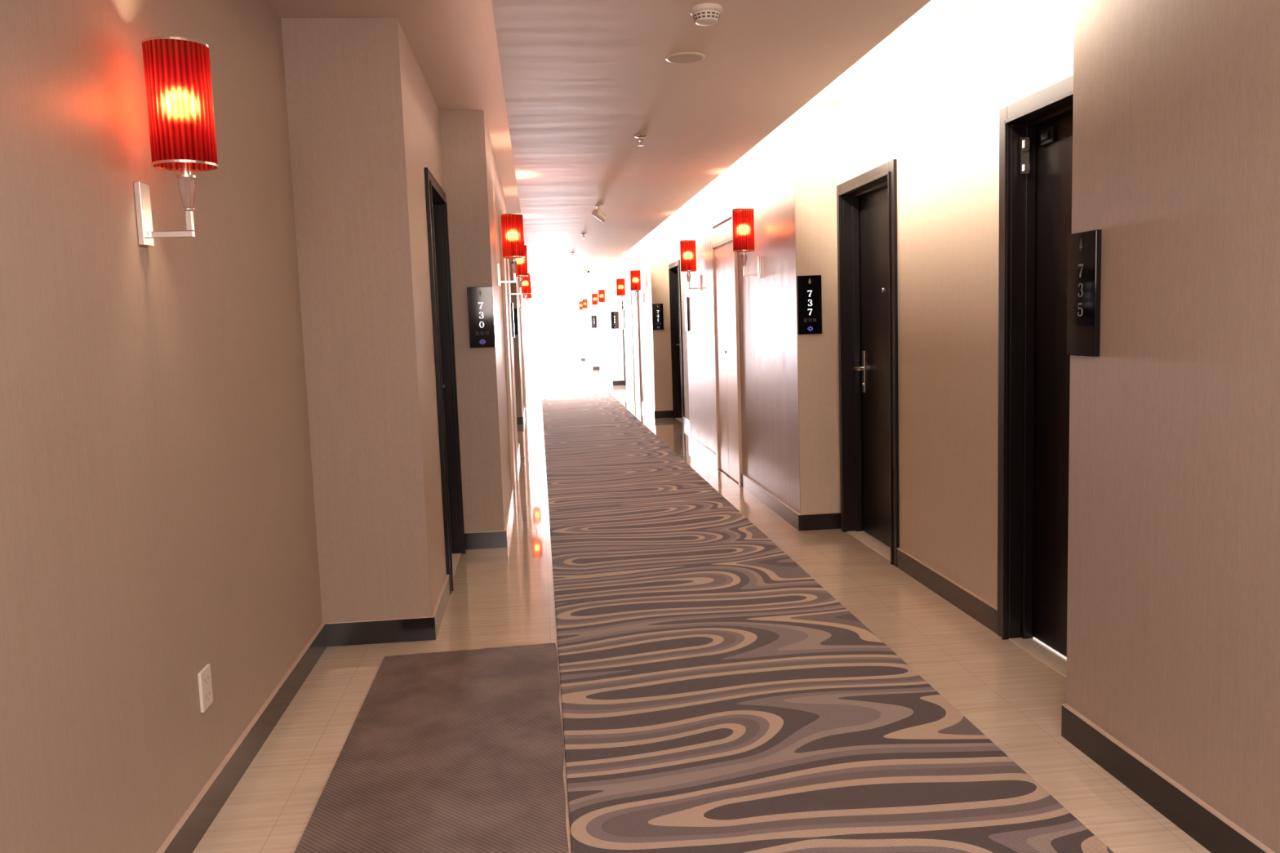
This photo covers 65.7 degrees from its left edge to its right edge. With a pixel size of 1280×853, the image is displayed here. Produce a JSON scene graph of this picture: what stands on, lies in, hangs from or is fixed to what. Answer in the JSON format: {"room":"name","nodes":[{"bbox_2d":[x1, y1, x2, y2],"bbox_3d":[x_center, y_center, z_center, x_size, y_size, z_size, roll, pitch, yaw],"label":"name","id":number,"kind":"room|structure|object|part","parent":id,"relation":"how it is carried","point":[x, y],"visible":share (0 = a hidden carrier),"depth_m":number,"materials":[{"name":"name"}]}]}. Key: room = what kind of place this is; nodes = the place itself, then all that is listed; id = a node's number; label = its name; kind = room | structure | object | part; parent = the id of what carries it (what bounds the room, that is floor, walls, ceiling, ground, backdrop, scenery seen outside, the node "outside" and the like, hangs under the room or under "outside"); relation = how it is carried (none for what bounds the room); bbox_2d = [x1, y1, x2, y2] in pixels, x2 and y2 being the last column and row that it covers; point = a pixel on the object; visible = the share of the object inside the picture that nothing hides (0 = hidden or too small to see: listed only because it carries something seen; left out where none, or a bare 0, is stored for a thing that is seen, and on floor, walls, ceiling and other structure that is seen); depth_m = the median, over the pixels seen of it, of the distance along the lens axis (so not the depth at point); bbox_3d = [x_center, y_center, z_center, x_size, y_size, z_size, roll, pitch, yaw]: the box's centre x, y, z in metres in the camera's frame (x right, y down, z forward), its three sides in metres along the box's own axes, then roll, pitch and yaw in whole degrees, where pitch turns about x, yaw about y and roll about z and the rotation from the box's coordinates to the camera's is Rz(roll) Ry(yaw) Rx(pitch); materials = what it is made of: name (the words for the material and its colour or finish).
{"room":"hotel corridor","nodes":[
{"label":"hotel corridor","id":0,"kind":"room"},
{"bbox_2d":[0,0,322,852],"bbox_3d":[-1.196,-0.017,0.884,0.200,2.690,6.800,-3,6,-6],"label":"wall","id":1,"kind":"structure","parent":0,"point":[157,521],"depth_m":2.45,"materials":[{"name":"paint"}]},
{"bbox_2d":[133,35,218,247],"bbox_3d":[-1.192,-0.719,2.541,0.200,0.501,0.159,-3,6,-6],"label":"wall sconce","id":2,"kind":"object","parent":1,"relation":"attached to","point":[178,77],"visible":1,"depth_m":2.48,"materials":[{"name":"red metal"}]},
{"bbox_3d":[-1.210,-0.525,2.559,0.118,0.073,0.028,-3,6,-6],"label":"arm","id":3,"kind":"part","parent":2,"relation":"part of","materials":[{"name":"silver metal"}]},
{"bbox_3d":[-1.180,-0.966,2.518,0.159,0.006,0.159,-3,6,-6],"label":"shade trim","id":4,"kind":"part","parent":2,"relation":"part of","materials":[{"name":"silver metal"}]},
{"bbox_3d":[-1.175,-0.819,2.533,0.155,0.296,0.155,-3,6,-6],"label":"lamp shade","id":5,"kind":"part","parent":2,"relation":"part of","materials":[{"name":"red fabric"}]},
{"bbox_3d":[-1.170,-0.671,2.549,0.159,0.006,0.159,-3,6,-6],"label":"shade trim","id":6,"kind":"part","parent":2,"relation":"part of","materials":[{"name":"silver metal"}]},
{"bbox_2d":[176,162,196,178],"bbox_3d":[-1.171,-0.716,2.544,0.048,0.152,0.048,-3,6,-6],"label":"socket","id":7,"kind":"object","parent":2,"relation":"attached to","point":[185,167],"depth_m":2.54,"materials":[{"name":"metal"}]},
{"bbox_3d":[-1.167,-0.602,2.556,0.043,0.077,0.043,0,6,17],"label":"crystal stem","id":8,"kind":"part","parent":2,"relation":"part of","materials":[{"name":"white"}]},
{"bbox_2d":[197,663,213,712],"bbox_3d":[-1.252,0.754,2.856,0.011,0.116,0.086,-3,6,-6],"label":"wall outlet","id":9,"kind":"object","parent":1,"relation":"attached to","point":[204,676],"visible":1,"depth_m":2.84,"materials":[{"name":"white plastic"}]},
{"bbox_2d":[156,574,450,852],"bbox_3d":[-0.847,1.214,1.419,0.490,0.108,7.540,-3,6,-6],"label":"baseboard","id":10,"kind":"structure","parent":1,"relation":"attached to","point":[184,837],"depth_m":3.59,"materials":[{"name":"wood"}]},
{"bbox_2d":[280,17,446,622],"bbox_3d":[-1.404,-0.458,5.168,0.675,2.690,1.810,-3,6,-6],"label":"wall","id":11,"kind":"structure","parent":0,"point":[363,113],"depth_m":4.29,"materials":[{"name":"paint"}]},
{"bbox_2d":[424,167,465,594],"bbox_3d":[-1.158,-0.257,5.563,0.176,2.190,1.000,-3,6,-6],"label":"door","id":12,"kind":"structure","parent":11,"relation":"in","point":[436,202],"depth_m":5.93,"materials":[{"name":"black wood"}]},
{"bbox_2d":[439,110,517,532],"bbox_3d":[-1.372,-0.800,8.416,0.465,2.690,4.680,-3,6,-6],"label":"wall","id":13,"kind":"structure","parent":0,"point":[473,188],"depth_m":6.14,"materials":[{"name":"paint"}]},
{"bbox_2d":[466,286,495,347],"bbox_3d":[-0.976,-0.673,6.095,0.155,0.370,0.019,-3,6,-6],"label":"number sign","id":14,"kind":"object","parent":13,"relation":"attached to","point":[480,299],"visible":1,"depth_m":6.09,"materials":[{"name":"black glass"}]},
{"bbox_2d":[464,443,519,549],"bbox_3d":[-1.221,0.479,8.553,0.280,0.108,4.695,-3,6,-6],"label":"baseboard","id":15,"kind":"structure","parent":13,"relation":"attached to","point":[489,539],"depth_m":6.24,"materials":[{"name":"wood"}]},
{"bbox_2d":[498,213,517,497],"bbox_3d":[-1.120,-0.607,8.461,0.028,2.280,1.060,-3,6,-6],"label":"door","id":16,"kind":"structure","parent":13,"relation":"in","point":[504,261],"depth_m":8.02,"materials":[{"name":"beige paint"}]},
{"bbox_2d":[497,213,524,286],"bbox_3d":[-0.923,-1.257,7.062,0.200,0.501,0.159,-3,6,-6],"label":"wall sconce","id":17,"kind":"object","parent":13,"relation":"attached to","point":[512,224],"visible":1,"depth_m":7.00,"materials":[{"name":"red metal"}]},
{"bbox_3d":[-0.941,-1.063,7.080,0.118,0.073,0.028,-3,6,-6],"label":"arm","id":18,"kind":"part","parent":17,"relation":"part of","materials":[{"name":"silver metal"}]},
{"bbox_3d":[-0.911,-1.504,7.038,0.159,0.006,0.159,-3,6,-6],"label":"shade trim","id":19,"kind":"part","parent":17,"relation":"part of","materials":[{"name":"silver metal"}]},
{"bbox_3d":[-0.906,-1.357,7.054,0.155,0.296,0.155,-3,6,-6],"label":"lamp shade","id":20,"kind":"part","parent":17,"relation":"part of","materials":[{"name":"red fabric"}]},
{"bbox_2d":[510,257,517,262],"bbox_3d":[-0.902,-1.254,7.065,0.048,0.152,0.048,-3,6,-6],"label":"socket","id":21,"kind":"object","parent":17,"relation":"attached to","point":[513,259],"depth_m":7.06,"materials":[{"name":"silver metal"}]},
{"bbox_3d":[-0.901,-1.209,7.069,0.159,0.006,0.159,-3,6,-6],"label":"shade trim","id":22,"kind":"part","parent":17,"relation":"part of","materials":[{"name":"silver metal"}]},
{"bbox_3d":[-0.899,-1.140,7.077,0.043,0.077,0.043,-5,7,-28],"label":"crystal stem","id":23,"kind":"part","parent":17,"relation":"part of","materials":[{"name":"white"}]},
{"bbox_2d":[511,302,514,337],"bbox_3d":[-1.367,-1.145,10.655,0.019,0.370,0.155,-3,6,-6],"label":"number sign","id":24,"kind":"object","parent":13,"relation":"attached to","point":[512,304],"visible":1,"depth_m":10.58,"materials":[{"name":"black glass"}]},
{"bbox_2d":[508,244,528,297],"bbox_3d":[-1.198,-1.524,9.694,0.200,0.501,0.159,-3,6,-6],"label":"wall sconce","id":25,"kind":"object","parent":13,"relation":"attached to","point":[522,266],"visible":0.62,"depth_m":9.64,"materials":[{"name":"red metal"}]},
{"bbox_3d":[-1.216,-1.330,9.712,0.118,0.073,0.028,-3,6,-6],"label":"arm","id":26,"kind":"part","parent":25,"relation":"part of","materials":[{"name":"silver metal"}]},
{"bbox_3d":[-1.181,-1.623,9.686,0.155,0.296,0.155,-3,6,-6],"label":"lamp shade","id":27,"kind":"part","parent":25,"relation":"part of","materials":[{"name":"red fabric"}]},
{"bbox_3d":[-1.174,-1.406,9.709,0.043,0.077,0.043,-5,7,-28],"label":"crystal stem","id":28,"kind":"part","parent":25,"relation":"part of","materials":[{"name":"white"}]},
{"bbox_2d":[509,258,532,417],"bbox_3d":[-3.437,-2.801,28.188,0.465,2.690,28.740,-3,6,-6],"label":"wall","id":29,"kind":"structure","parent":0,"point":[514,286],"depth_m":14.08,"materials":[{"name":"paint"}]},
{"bbox_2d":[513,308,518,334],"bbox_3d":[-1.798,-1.479,13.961,0.155,0.370,0.019,-3,6,-6],"label":"number sign","id":30,"kind":"object","parent":29,"relation":"attached to","point":[515,310],"visible":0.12,"depth_m":13.96,"materials":[{"name":"black glass"}]},
{"bbox_2d":[516,394,526,424],"bbox_3d":[-2.042,-0.317,16.421,0.280,0.108,4.695,-3,6,-6],"label":"baseboard","id":31,"kind":"structure","parent":29,"relation":"attached to","point":[520,420],"depth_m":14.11,"materials":[{"name":"tile"}]},
{"bbox_2d":[517,276,526,413],"bbox_3d":[-1.942,-1.403,16.329,0.028,2.280,1.060,-3,6,-6],"label":"door","id":32,"kind":"structure","parent":29,"relation":"in","point":[519,295],"depth_m":15.86,"materials":[{"name":"beige paint"}]},
{"bbox_2d":[517,273,531,306],"bbox_3d":[-1.744,-2.054,14.930,0.200,0.501,0.159,-3,6,-6],"label":"wall sconce","id":33,"kind":"object","parent":29,"relation":"attached to","point":[526,286],"visible":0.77,"depth_m":14.86,"materials":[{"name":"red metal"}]},
{"bbox_3d":[-1.728,-2.153,14.921,0.155,0.296,0.155,-3,6,-6],"label":"lamp shade","id":34,"kind":"part","parent":33,"relation":"part of","materials":[{"name":"red fabric"}]},
{"bbox_2d":[521,293,527,380],"bbox_3d":[-2.704,-2.204,22.585,0.075,2.380,8.020,-3,6,-6],"label":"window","id":35,"kind":"structure","parent":29,"relation":"in","point":[522,299],"depth_m":25.16,"materials":[{"name":"white"}]},
{"bbox_2d":[524,298,528,370],"bbox_3d":[-3.533,-3.007,30.521,0.075,2.380,8.020,-3,6,-6],"label":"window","id":36,"kind":"structure","parent":29,"relation":"in","point":[525,306],"depth_m":30.48,"materials":[{"name":"white"}]},
{"bbox_2d":[521,281,532,308],"bbox_3d":[-2.019,-2.320,17.562,0.200,0.501,0.159,-3,6,-6],"label":"wall sconce","id":37,"kind":"object","parent":29,"relation":"attached to","point":[529,295],"visible":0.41,"depth_m":17.53,"materials":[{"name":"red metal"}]},
{"bbox_3d":[-2.002,-2.420,17.553,0.155,0.296,0.155,-3,6,-6],"label":"lamp shade","id":38,"kind":"part","parent":37,"relation":"part of","materials":[{"name":"red fabric"}]},
{"bbox_2d":[526,304,530,362],"bbox_3d":[-4.362,-3.810,38.458,0.075,2.380,8.020,-3,6,-6],"label":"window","id":39,"kind":"structure","parent":29,"relation":"in","point":[527,310],"depth_m":38.44,"materials":[{"name":"white"}]},
{"bbox_2d":[528,295,576,358],"bbox_3d":[-3.752,-4.303,42.625,2.310,2.690,0.200,-3,6,-6],"label":"wall","id":40,"kind":"structure","parent":0,"point":[572,297],"depth_m":42.55,"materials":[{"name":"paint"}]},
{"bbox_2d":[530,300,574,355],"bbox_3d":[-3.748,-4.227,42.620,1.800,2.340,0.075,-3,6,-6],"label":"window","id":41,"kind":"structure","parent":40,"relation":"in","point":[552,322],"depth_m":42.64,"materials":[{"name":"white"}]},
{"bbox_2d":[266,0,977,295],"bbox_3d":[-1.707,-3.425,20.090,3.700,0.120,45.600,-3,6,-6],"label":"ceiling","id":42,"kind":"structure","parent":0,"point":[453,43],"depth_m":4.72,"materials":[{"name":"beige paint"}]},
{"bbox_2d":[192,356,1210,852],"bbox_3d":[-1.613,-0.642,20.381,3.700,0.100,45.600,-3,6,-6],"label":"floor","id":43,"kind":"structure","parent":0,"point":[500,597],"depth_m":4.01,"materials":[{"name":"beige stone"}]},
{"bbox_2d":[294,643,568,852],"bbox_3d":[-0.396,1.275,1.144,0.728,0.014,6.291,-3,6,-6],"label":"floor mat","id":44,"kind":"object","parent":43,"relation":"on","point":[462,751],"visible":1,"depth_m":3.13,"materials":[{"name":"brown carpet"}]},
{"bbox_2d":[538,357,1113,852],"bbox_3d":[-1.340,-0.694,20.253,1.360,0.012,44.700,-3,6,-6],"label":"carpet","id":45,"kind":"object","parent":43,"relation":"on","point":[716,697],"visible":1,"depth_m":3.60,"materials":[{"name":"multicoloured carpet"}]},
{"bbox_2d":[491,0,930,301],"bbox_3d":[-1.363,-3.245,19.992,1.750,0.240,45.300,-3,6,-6],"label":"ceiling","id":46,"kind":"structure","parent":0,"point":[581,78],"depth_m":4.68,"materials":[{"name":"beige paint"}]},
{"bbox_2d":[581,265,589,273],"bbox_3d":[-1.000,-2.866,18.097,0.189,0.144,0.070,4,8,44],"label":"security camera","id":47,"kind":"object","parent":46,"relation":"attached to","point":[584,270],"visible":1,"depth_m":18.07,"materials":[{"name":"white plastic"}]},
{"bbox_2d":[591,204,606,222],"bbox_3d":[-0.367,-1.931,8.963,0.070,0.144,0.189,1,7,24],"label":"security camera","id":48,"kind":"object","parent":46,"relation":"attached to","point":[597,213],"visible":1,"depth_m":8.93,"materials":[{"name":"white plastic"}]},
{"bbox_2d":[634,133,646,146],"bbox_3d":[0.005,-1.644,5.695,0.072,0.058,0.072,-3,6,-6],"label":"sprinkler","id":49,"kind":"object","parent":46,"relation":"attached to","point":[640,136],"visible":1,"depth_m":5.69,"materials":[{"name":"silver metal"}]},
{"bbox_2d":[666,52,705,63],"bbox_3d":[0.185,-1.503,4.041,0.160,0.007,0.160,-3,6,-6],"label":"ceiling speaker","id":50,"kind":"object","parent":46,"relation":"attached to","point":[681,57],"visible":1,"depth_m":4.03,"materials":[{"name":"white plastic"}]},
{"bbox_2d":[668,54,702,62],"bbox_3d":[0.185,-1.501,4.041,0.140,0.003,0.140,-3,6,-6],"label":"grille","id":51,"kind":"object","parent":50,"relation":"attached to","point":[672,58],"depth_m":4.04,"materials":[{"name":"white metal"}]},
{"bbox_2d":[690,3,722,26],"bbox_3d":[0.229,-1.416,3.417,0.110,0.053,0.110,-3,6,-6],"label":"smoke detector","id":52,"kind":"object","parent":46,"relation":"attached to","point":[704,14],"visible":1,"depth_m":3.38,"materials":[{"name":"white plastic"}]},
{"bbox_2d":[573,0,1279,852],"bbox_3d":[-0.218,-2.077,20.230,0.470,2.690,45.300,-3,6,-6],"label":"wall","id":53,"kind":"structure","parent":0,"point":[1173,603],"depth_m":2.92,"materials":[{"name":"paint"}]},
{"bbox_2d":[576,355,585,360],"bbox_3d":[-2.369,-2.812,40.341,0.284,0.108,4.905,-3,6,-6],"label":"baseboard","id":54,"kind":"structure","parent":53,"relation":"attached to","point":[580,358],"depth_m":38.07,"materials":[{"name":"tile"}]},
{"bbox_2d":[578,301,585,315],"bbox_3d":[-1.962,-3.988,33.466,0.200,0.501,0.159,-3,6,-6],"label":"wall sconce","id":55,"kind":"object","parent":53,"relation":"attached to","point":[580,303],"visible":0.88,"depth_m":33.40,"materials":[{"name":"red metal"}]},
{"bbox_3d":[-1.986,-4.086,33.454,0.155,0.296,0.155,-3,6,-6],"label":"lamp shade","id":56,"kind":"part","parent":55,"relation":"part of","materials":[{"name":"red fabric"}]},
{"bbox_2d":[582,298,589,315],"bbox_3d":[-1.687,-3.722,30.834,0.200,0.501,0.159,-3,6,-6],"label":"wall sconce","id":57,"kind":"object","parent":53,"relation":"attached to","point":[584,300],"visible":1,"depth_m":30.77,"materials":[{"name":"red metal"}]},
{"bbox_3d":[-1.711,-3.820,30.822,0.155,0.296,0.155,-3,6,-6],"label":"lamp shade","id":58,"kind":"part","parent":57,"relation":"part of","materials":[{"name":"red fabric"}]},
{"bbox_2d":[584,296,590,366],"bbox_3d":[-1.714,-3.079,32.250,0.028,2.280,1.060,-3,6,-6],"label":"door","id":59,"kind":"structure","parent":53,"relation":"in","point":[585,297],"depth_m":32.24,"materials":[{"name":"beige paint"}]},
{"bbox_2d":[585,361,599,369],"bbox_3d":[-1.536,-2.005,32.370,0.284,0.108,4.695,-3,6,-6],"label":"baseboard","id":60,"kind":"structure","parent":53,"relation":"attached to","point":[592,367],"depth_m":30.05,"materials":[{"name":"wood"}]},
{"bbox_2d":[591,315,596,328],"bbox_3d":[-1.386,-3.163,29.901,0.155,0.370,0.019,-3,6,-6],"label":"number sign","id":61,"kind":"object","parent":53,"relation":"attached to","point":[593,318],"visible":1,"depth_m":29.89,"materials":[{"name":"black glass"}]},
{"bbox_2d":[591,293,599,312],"bbox_3d":[-1.141,-3.192,25.599,0.200,0.501,0.159,-3,6,-6],"label":"wall sconce","id":62,"kind":"object","parent":53,"relation":"attached to","point":[594,295],"visible":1,"depth_m":25.53,"materials":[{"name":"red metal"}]},
{"bbox_3d":[-1.164,-3.290,25.587,0.155,0.296,0.155,-3,6,-6],"label":"lamp shade","id":63,"kind":"part","parent":62,"relation":"part of","materials":[{"name":"red fabric"}]},
{"bbox_2d":[598,288,607,311],"bbox_3d":[-0.866,-2.925,22.967,0.200,0.501,0.159,-3,6,-6],"label":"wall sconce","id":64,"kind":"object","parent":53,"relation":"attached to","point":[601,292],"visible":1,"depth_m":22.90,"materials":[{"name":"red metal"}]},
{"bbox_3d":[-0.889,-3.023,22.954,0.155,0.296,0.155,-3,6,-6],"label":"lamp shade","id":65,"kind":"part","parent":64,"relation":"part of","materials":[{"name":"red fabric"}]},
{"bbox_2d":[600,286,607,380],"bbox_3d":[-0.892,-2.283,24.383,0.028,2.280,1.060,-3,6,-6],"label":"door","id":66,"kind":"structure","parent":53,"relation":"in","point":[602,312],"depth_m":24.36,"materials":[{"name":"beige paint"}]},
{"bbox_2d":[599,371,624,385],"bbox_3d":[-0.715,-1.209,24.503,0.284,0.108,4.695,-3,6,-6],"label":"baseboard","id":67,"kind":"structure","parent":53,"relation":"attached to","point":[611,382],"depth_m":22.19,"materials":[{"name":"wood"}]},
{"bbox_2d":[610,311,618,328],"bbox_3d":[-0.565,-2.366,22.033,0.155,0.370,0.019,-3,6,-6],"label":"number sign","id":68,"kind":"object","parent":53,"relation":"attached to","point":[614,315],"visible":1,"depth_m":22.03,"materials":[{"name":"black glass"}]},
{"bbox_2d":[616,278,628,306],"bbox_3d":[-0.319,-2.396,17.732,0.200,0.501,0.159,-3,6,-6],"label":"wall sconce","id":69,"kind":"object","parent":53,"relation":"attached to","point":[620,282],"visible":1,"depth_m":17.66,"materials":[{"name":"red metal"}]},
{"bbox_3d":[-0.342,-2.494,17.719,0.155,0.296,0.155,-3,6,-6],"label":"lamp shade","id":70,"kind":"part","parent":69,"relation":"part of","materials":[{"name":"red fabric"}]},
{"bbox_2d":[622,309,624,328],"bbox_3d":[-0.310,-2.025,18.710,0.019,0.370,0.155,-3,6,-6],"label":"number sign","id":71,"kind":"object","parent":53,"relation":"attached to","point":[623,309],"visible":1,"depth_m":18.64,"materials":[{"name":"black glass"}]},
{"bbox_2d":[622,295,626,385],"bbox_3d":[-0.247,-1.963,21.552,0.176,2.190,1.000,-3,6,-6],"label":"door","id":72,"kind":"structure","parent":53,"relation":"in","point":[622,295],"depth_m":21.99,"materials":[{"name":"black"}]},
{"bbox_2d":[629,266,641,408],"bbox_3d":[-0.071,-1.486,16.516,0.028,2.280,1.060,-3,6,-6],"label":"door","id":73,"kind":"structure","parent":53,"relation":"in","point":[634,305],"depth_m":16.52,"materials":[{"name":"beige paint"}]},
{"bbox_2d":[630,270,644,302],"bbox_3d":[-0.044,-2.129,15.099,0.200,0.501,0.159,-3,6,-6],"label":"wall sconce","id":74,"kind":"object","parent":53,"relation":"attached to","point":[635,275],"visible":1,"depth_m":15.03,"materials":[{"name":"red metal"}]},
{"bbox_3d":[-0.068,-2.227,15.087,0.155,0.296,0.155,-3,6,-6],"label":"lamp shade","id":75,"kind":"part","parent":74,"relation":"part of","materials":[{"name":"red fabric"}]},
{"bbox_2d":[625,390,673,418],"bbox_3d":[0.107,-0.412,16.635,0.284,0.108,4.695,-3,6,-6],"label":"baseboard","id":76,"kind":"structure","parent":53,"relation":"attached to","point":[655,414],"depth_m":14.42,"materials":[{"name":"tile"}]},
{"bbox_2d":[652,303,663,329],"bbox_3d":[0.257,-1.570,14.166,0.155,0.370,0.019,-3,6,-6],"label":"number sign","id":77,"kind":"object","parent":53,"relation":"attached to","point":[657,308],"visible":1,"depth_m":14.16,"materials":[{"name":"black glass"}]},
{"bbox_2d":[668,259,684,424],"bbox_3d":[0.574,-1.166,13.685,0.176,2.190,1.000,-3,6,-6],"label":"door","id":78,"kind":"structure","parent":53,"relation":"in","point":[674,275],"depth_m":14.06,"materials":[{"name":"black wood"}]},
{"bbox_2d":[683,416,689,428],"bbox_3d":[0.654,-0.018,12.698,0.015,0.108,1.200,-3,6,-6],"label":"baseboard","id":79,"kind":"structure","parent":53,"relation":"attached to","point":[686,421],"depth_m":13.01,"materials":[{"name":"tile"}]},
{"bbox_2d":[684,297,688,331],"bbox_3d":[0.512,-1.229,10.843,0.019,0.370,0.155,-3,6,-6],"label":"number sign","id":80,"kind":"object","parent":53,"relation":"attached to","point":[686,311],"visible":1,"depth_m":10.79,"materials":[{"name":"black glass"}]},
{"bbox_2d":[680,240,701,291],"bbox_3d":[0.503,-1.599,9.864,0.200,0.501,0.159,-3,6,-6],"label":"wall sconce","id":81,"kind":"object","parent":53,"relation":"attached to","point":[687,247],"visible":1,"depth_m":9.80,"materials":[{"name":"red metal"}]},
{"bbox_3d":[0.479,-1.697,9.852,0.155,0.296,0.155,-3,6,-6],"label":"lamp shade","id":82,"kind":"part","parent":81,"relation":"part of","materials":[{"name":"red fabric"}]},
{"bbox_3d":[0.486,-1.480,9.875,0.043,0.077,0.043,-5,7,-28],"label":"crystal stem","id":83,"kind":"part","parent":81,"relation":"part of","materials":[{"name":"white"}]},
{"bbox_3d":[0.534,-1.407,9.887,0.118,0.073,0.028,-3,6,-6],"label":"arm","id":84,"kind":"part","parent":81,"relation":"part of","materials":[{"name":"silver metal"}]},
{"bbox_2d":[710,207,742,486],"bbox_3d":[0.751,-0.690,8.649,0.028,2.280,1.060,-3,6,-6],"label":"door","id":85,"kind":"structure","parent":53,"relation":"in","point":[725,286],"depth_m":8.61,"materials":[{"name":"beige paint"}]},
{"bbox_3d":[0.724,-1.689,8.544,0.014,0.146,0.936,-3,6,-6],"label":"transom panel","id":86,"kind":"part","parent":85,"relation":"part of","materials":[{"name":"beige paint"}]},
{"bbox_2d":[732,208,761,278],"bbox_3d":[0.777,-1.333,7.232,0.200,0.501,0.159,-3,6,-6],"label":"wall sconce","id":87,"kind":"object","parent":53,"relation":"attached to","point":[743,220],"visible":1,"depth_m":7.16,"materials":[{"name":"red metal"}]},
{"bbox_3d":[0.754,-1.431,7.220,0.155,0.296,0.155,-3,6,-6],"label":"lamp shade","id":88,"kind":"part","parent":87,"relation":"part of","materials":[{"name":"red fabric"}]},
{"bbox_2d":[740,250,746,255],"bbox_3d":[0.758,-1.327,7.231,0.048,0.152,0.048,-3,6,-6],"label":"socket","id":89,"kind":"object","parent":87,"relation":"attached to","point":[744,253],"depth_m":7.22,"materials":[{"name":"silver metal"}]},
{"bbox_3d":[0.759,-1.283,7.235,0.159,0.006,0.159,-3,6,-6],"label":"shade trim","id":90,"kind":"part","parent":87,"relation":"part of","materials":[{"name":"silver metal"}]},
{"bbox_3d":[0.761,-1.214,7.242,0.043,0.077,0.043,-5,7,-28],"label":"crystal stem","id":91,"kind":"part","parent":87,"relation":"part of","materials":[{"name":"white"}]},
{"bbox_3d":[0.809,-1.141,7.255,0.118,0.073,0.028,-3,6,-6],"label":"arm","id":92,"kind":"part","parent":87,"relation":"part of","materials":[{"name":"silver metal"}]},
{"bbox_2d":[688,435,840,530],"bbox_3d":[0.928,0.384,8.768,0.284,0.108,4.695,-3,6,-6],"label":"baseboard","id":93,"kind":"structure","parent":53,"relation":"attached to","point":[820,521],"depth_m":6.82,"materials":[{"name":"wood"}]},
{"bbox_2d":[796,275,822,334],"bbox_3d":[1.079,-0.774,6.299,0.155,0.370,0.019,-3,6,-6],"label":"number sign","id":94,"kind":"object","parent":53,"relation":"attached to","point":[808,286],"visible":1,"depth_m":6.29,"materials":[{"name":"black glass"}]},
{"bbox_2d":[836,159,899,567],"bbox_3d":[1.396,-0.370,5.818,0.176,2.190,1.000,-3,6,-6],"label":"door","id":95,"kind":"structure","parent":53,"relation":"in","point":[867,202],"depth_m":6.05,"materials":[{"name":"black wood"}]},
{"bbox_3d":[1.369,-0.336,6.127,0.072,0.260,0.143,-3,6,-6],"label":"handle","id":96,"kind":"part","parent":95,"relation":"part of","materials":[{"name":"silver metal"}]},
{"bbox_2d":[897,547,997,634],"bbox_3d":[1.476,0.778,4.831,0.015,0.108,1.200,-3,6,-6],"label":"baseboard","id":97,"kind":"structure","parent":53,"relation":"attached to","point":[980,610],"depth_m":4.72,"materials":[{"name":"wood"}]},
{"bbox_2d":[997,75,1073,677],"bbox_3d":[1.623,-0.150,3.641,0.176,2.190,1.000,-3,6,-6],"label":"door","id":98,"kind":"structure","parent":53,"relation":"in","point":[1036,130],"depth_m":4.00,"materials":[{"name":"black wood"}]},
{"bbox_2d":[1066,229,1101,356],"bbox_3d":[1.335,-0.398,2.981,0.019,0.370,0.155,-3,6,-6],"label":"number sign","id":99,"kind":"object","parent":53,"relation":"attached to","point":[1084,248],"visible":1,"depth_m":2.96,"materials":[{"name":"black glass"}]},
{"bbox_2d":[1061,703,1275,852],"bbox_3d":[1.650,1.218,0.568,0.015,0.108,5.340,-3,6,-6],"label":"baseboard","id":100,"kind":"structure","parent":53,"relation":"attached to","point":[1215,833],"depth_m":2.71,"materials":[{"name":"dark stained wood"}]}
]}

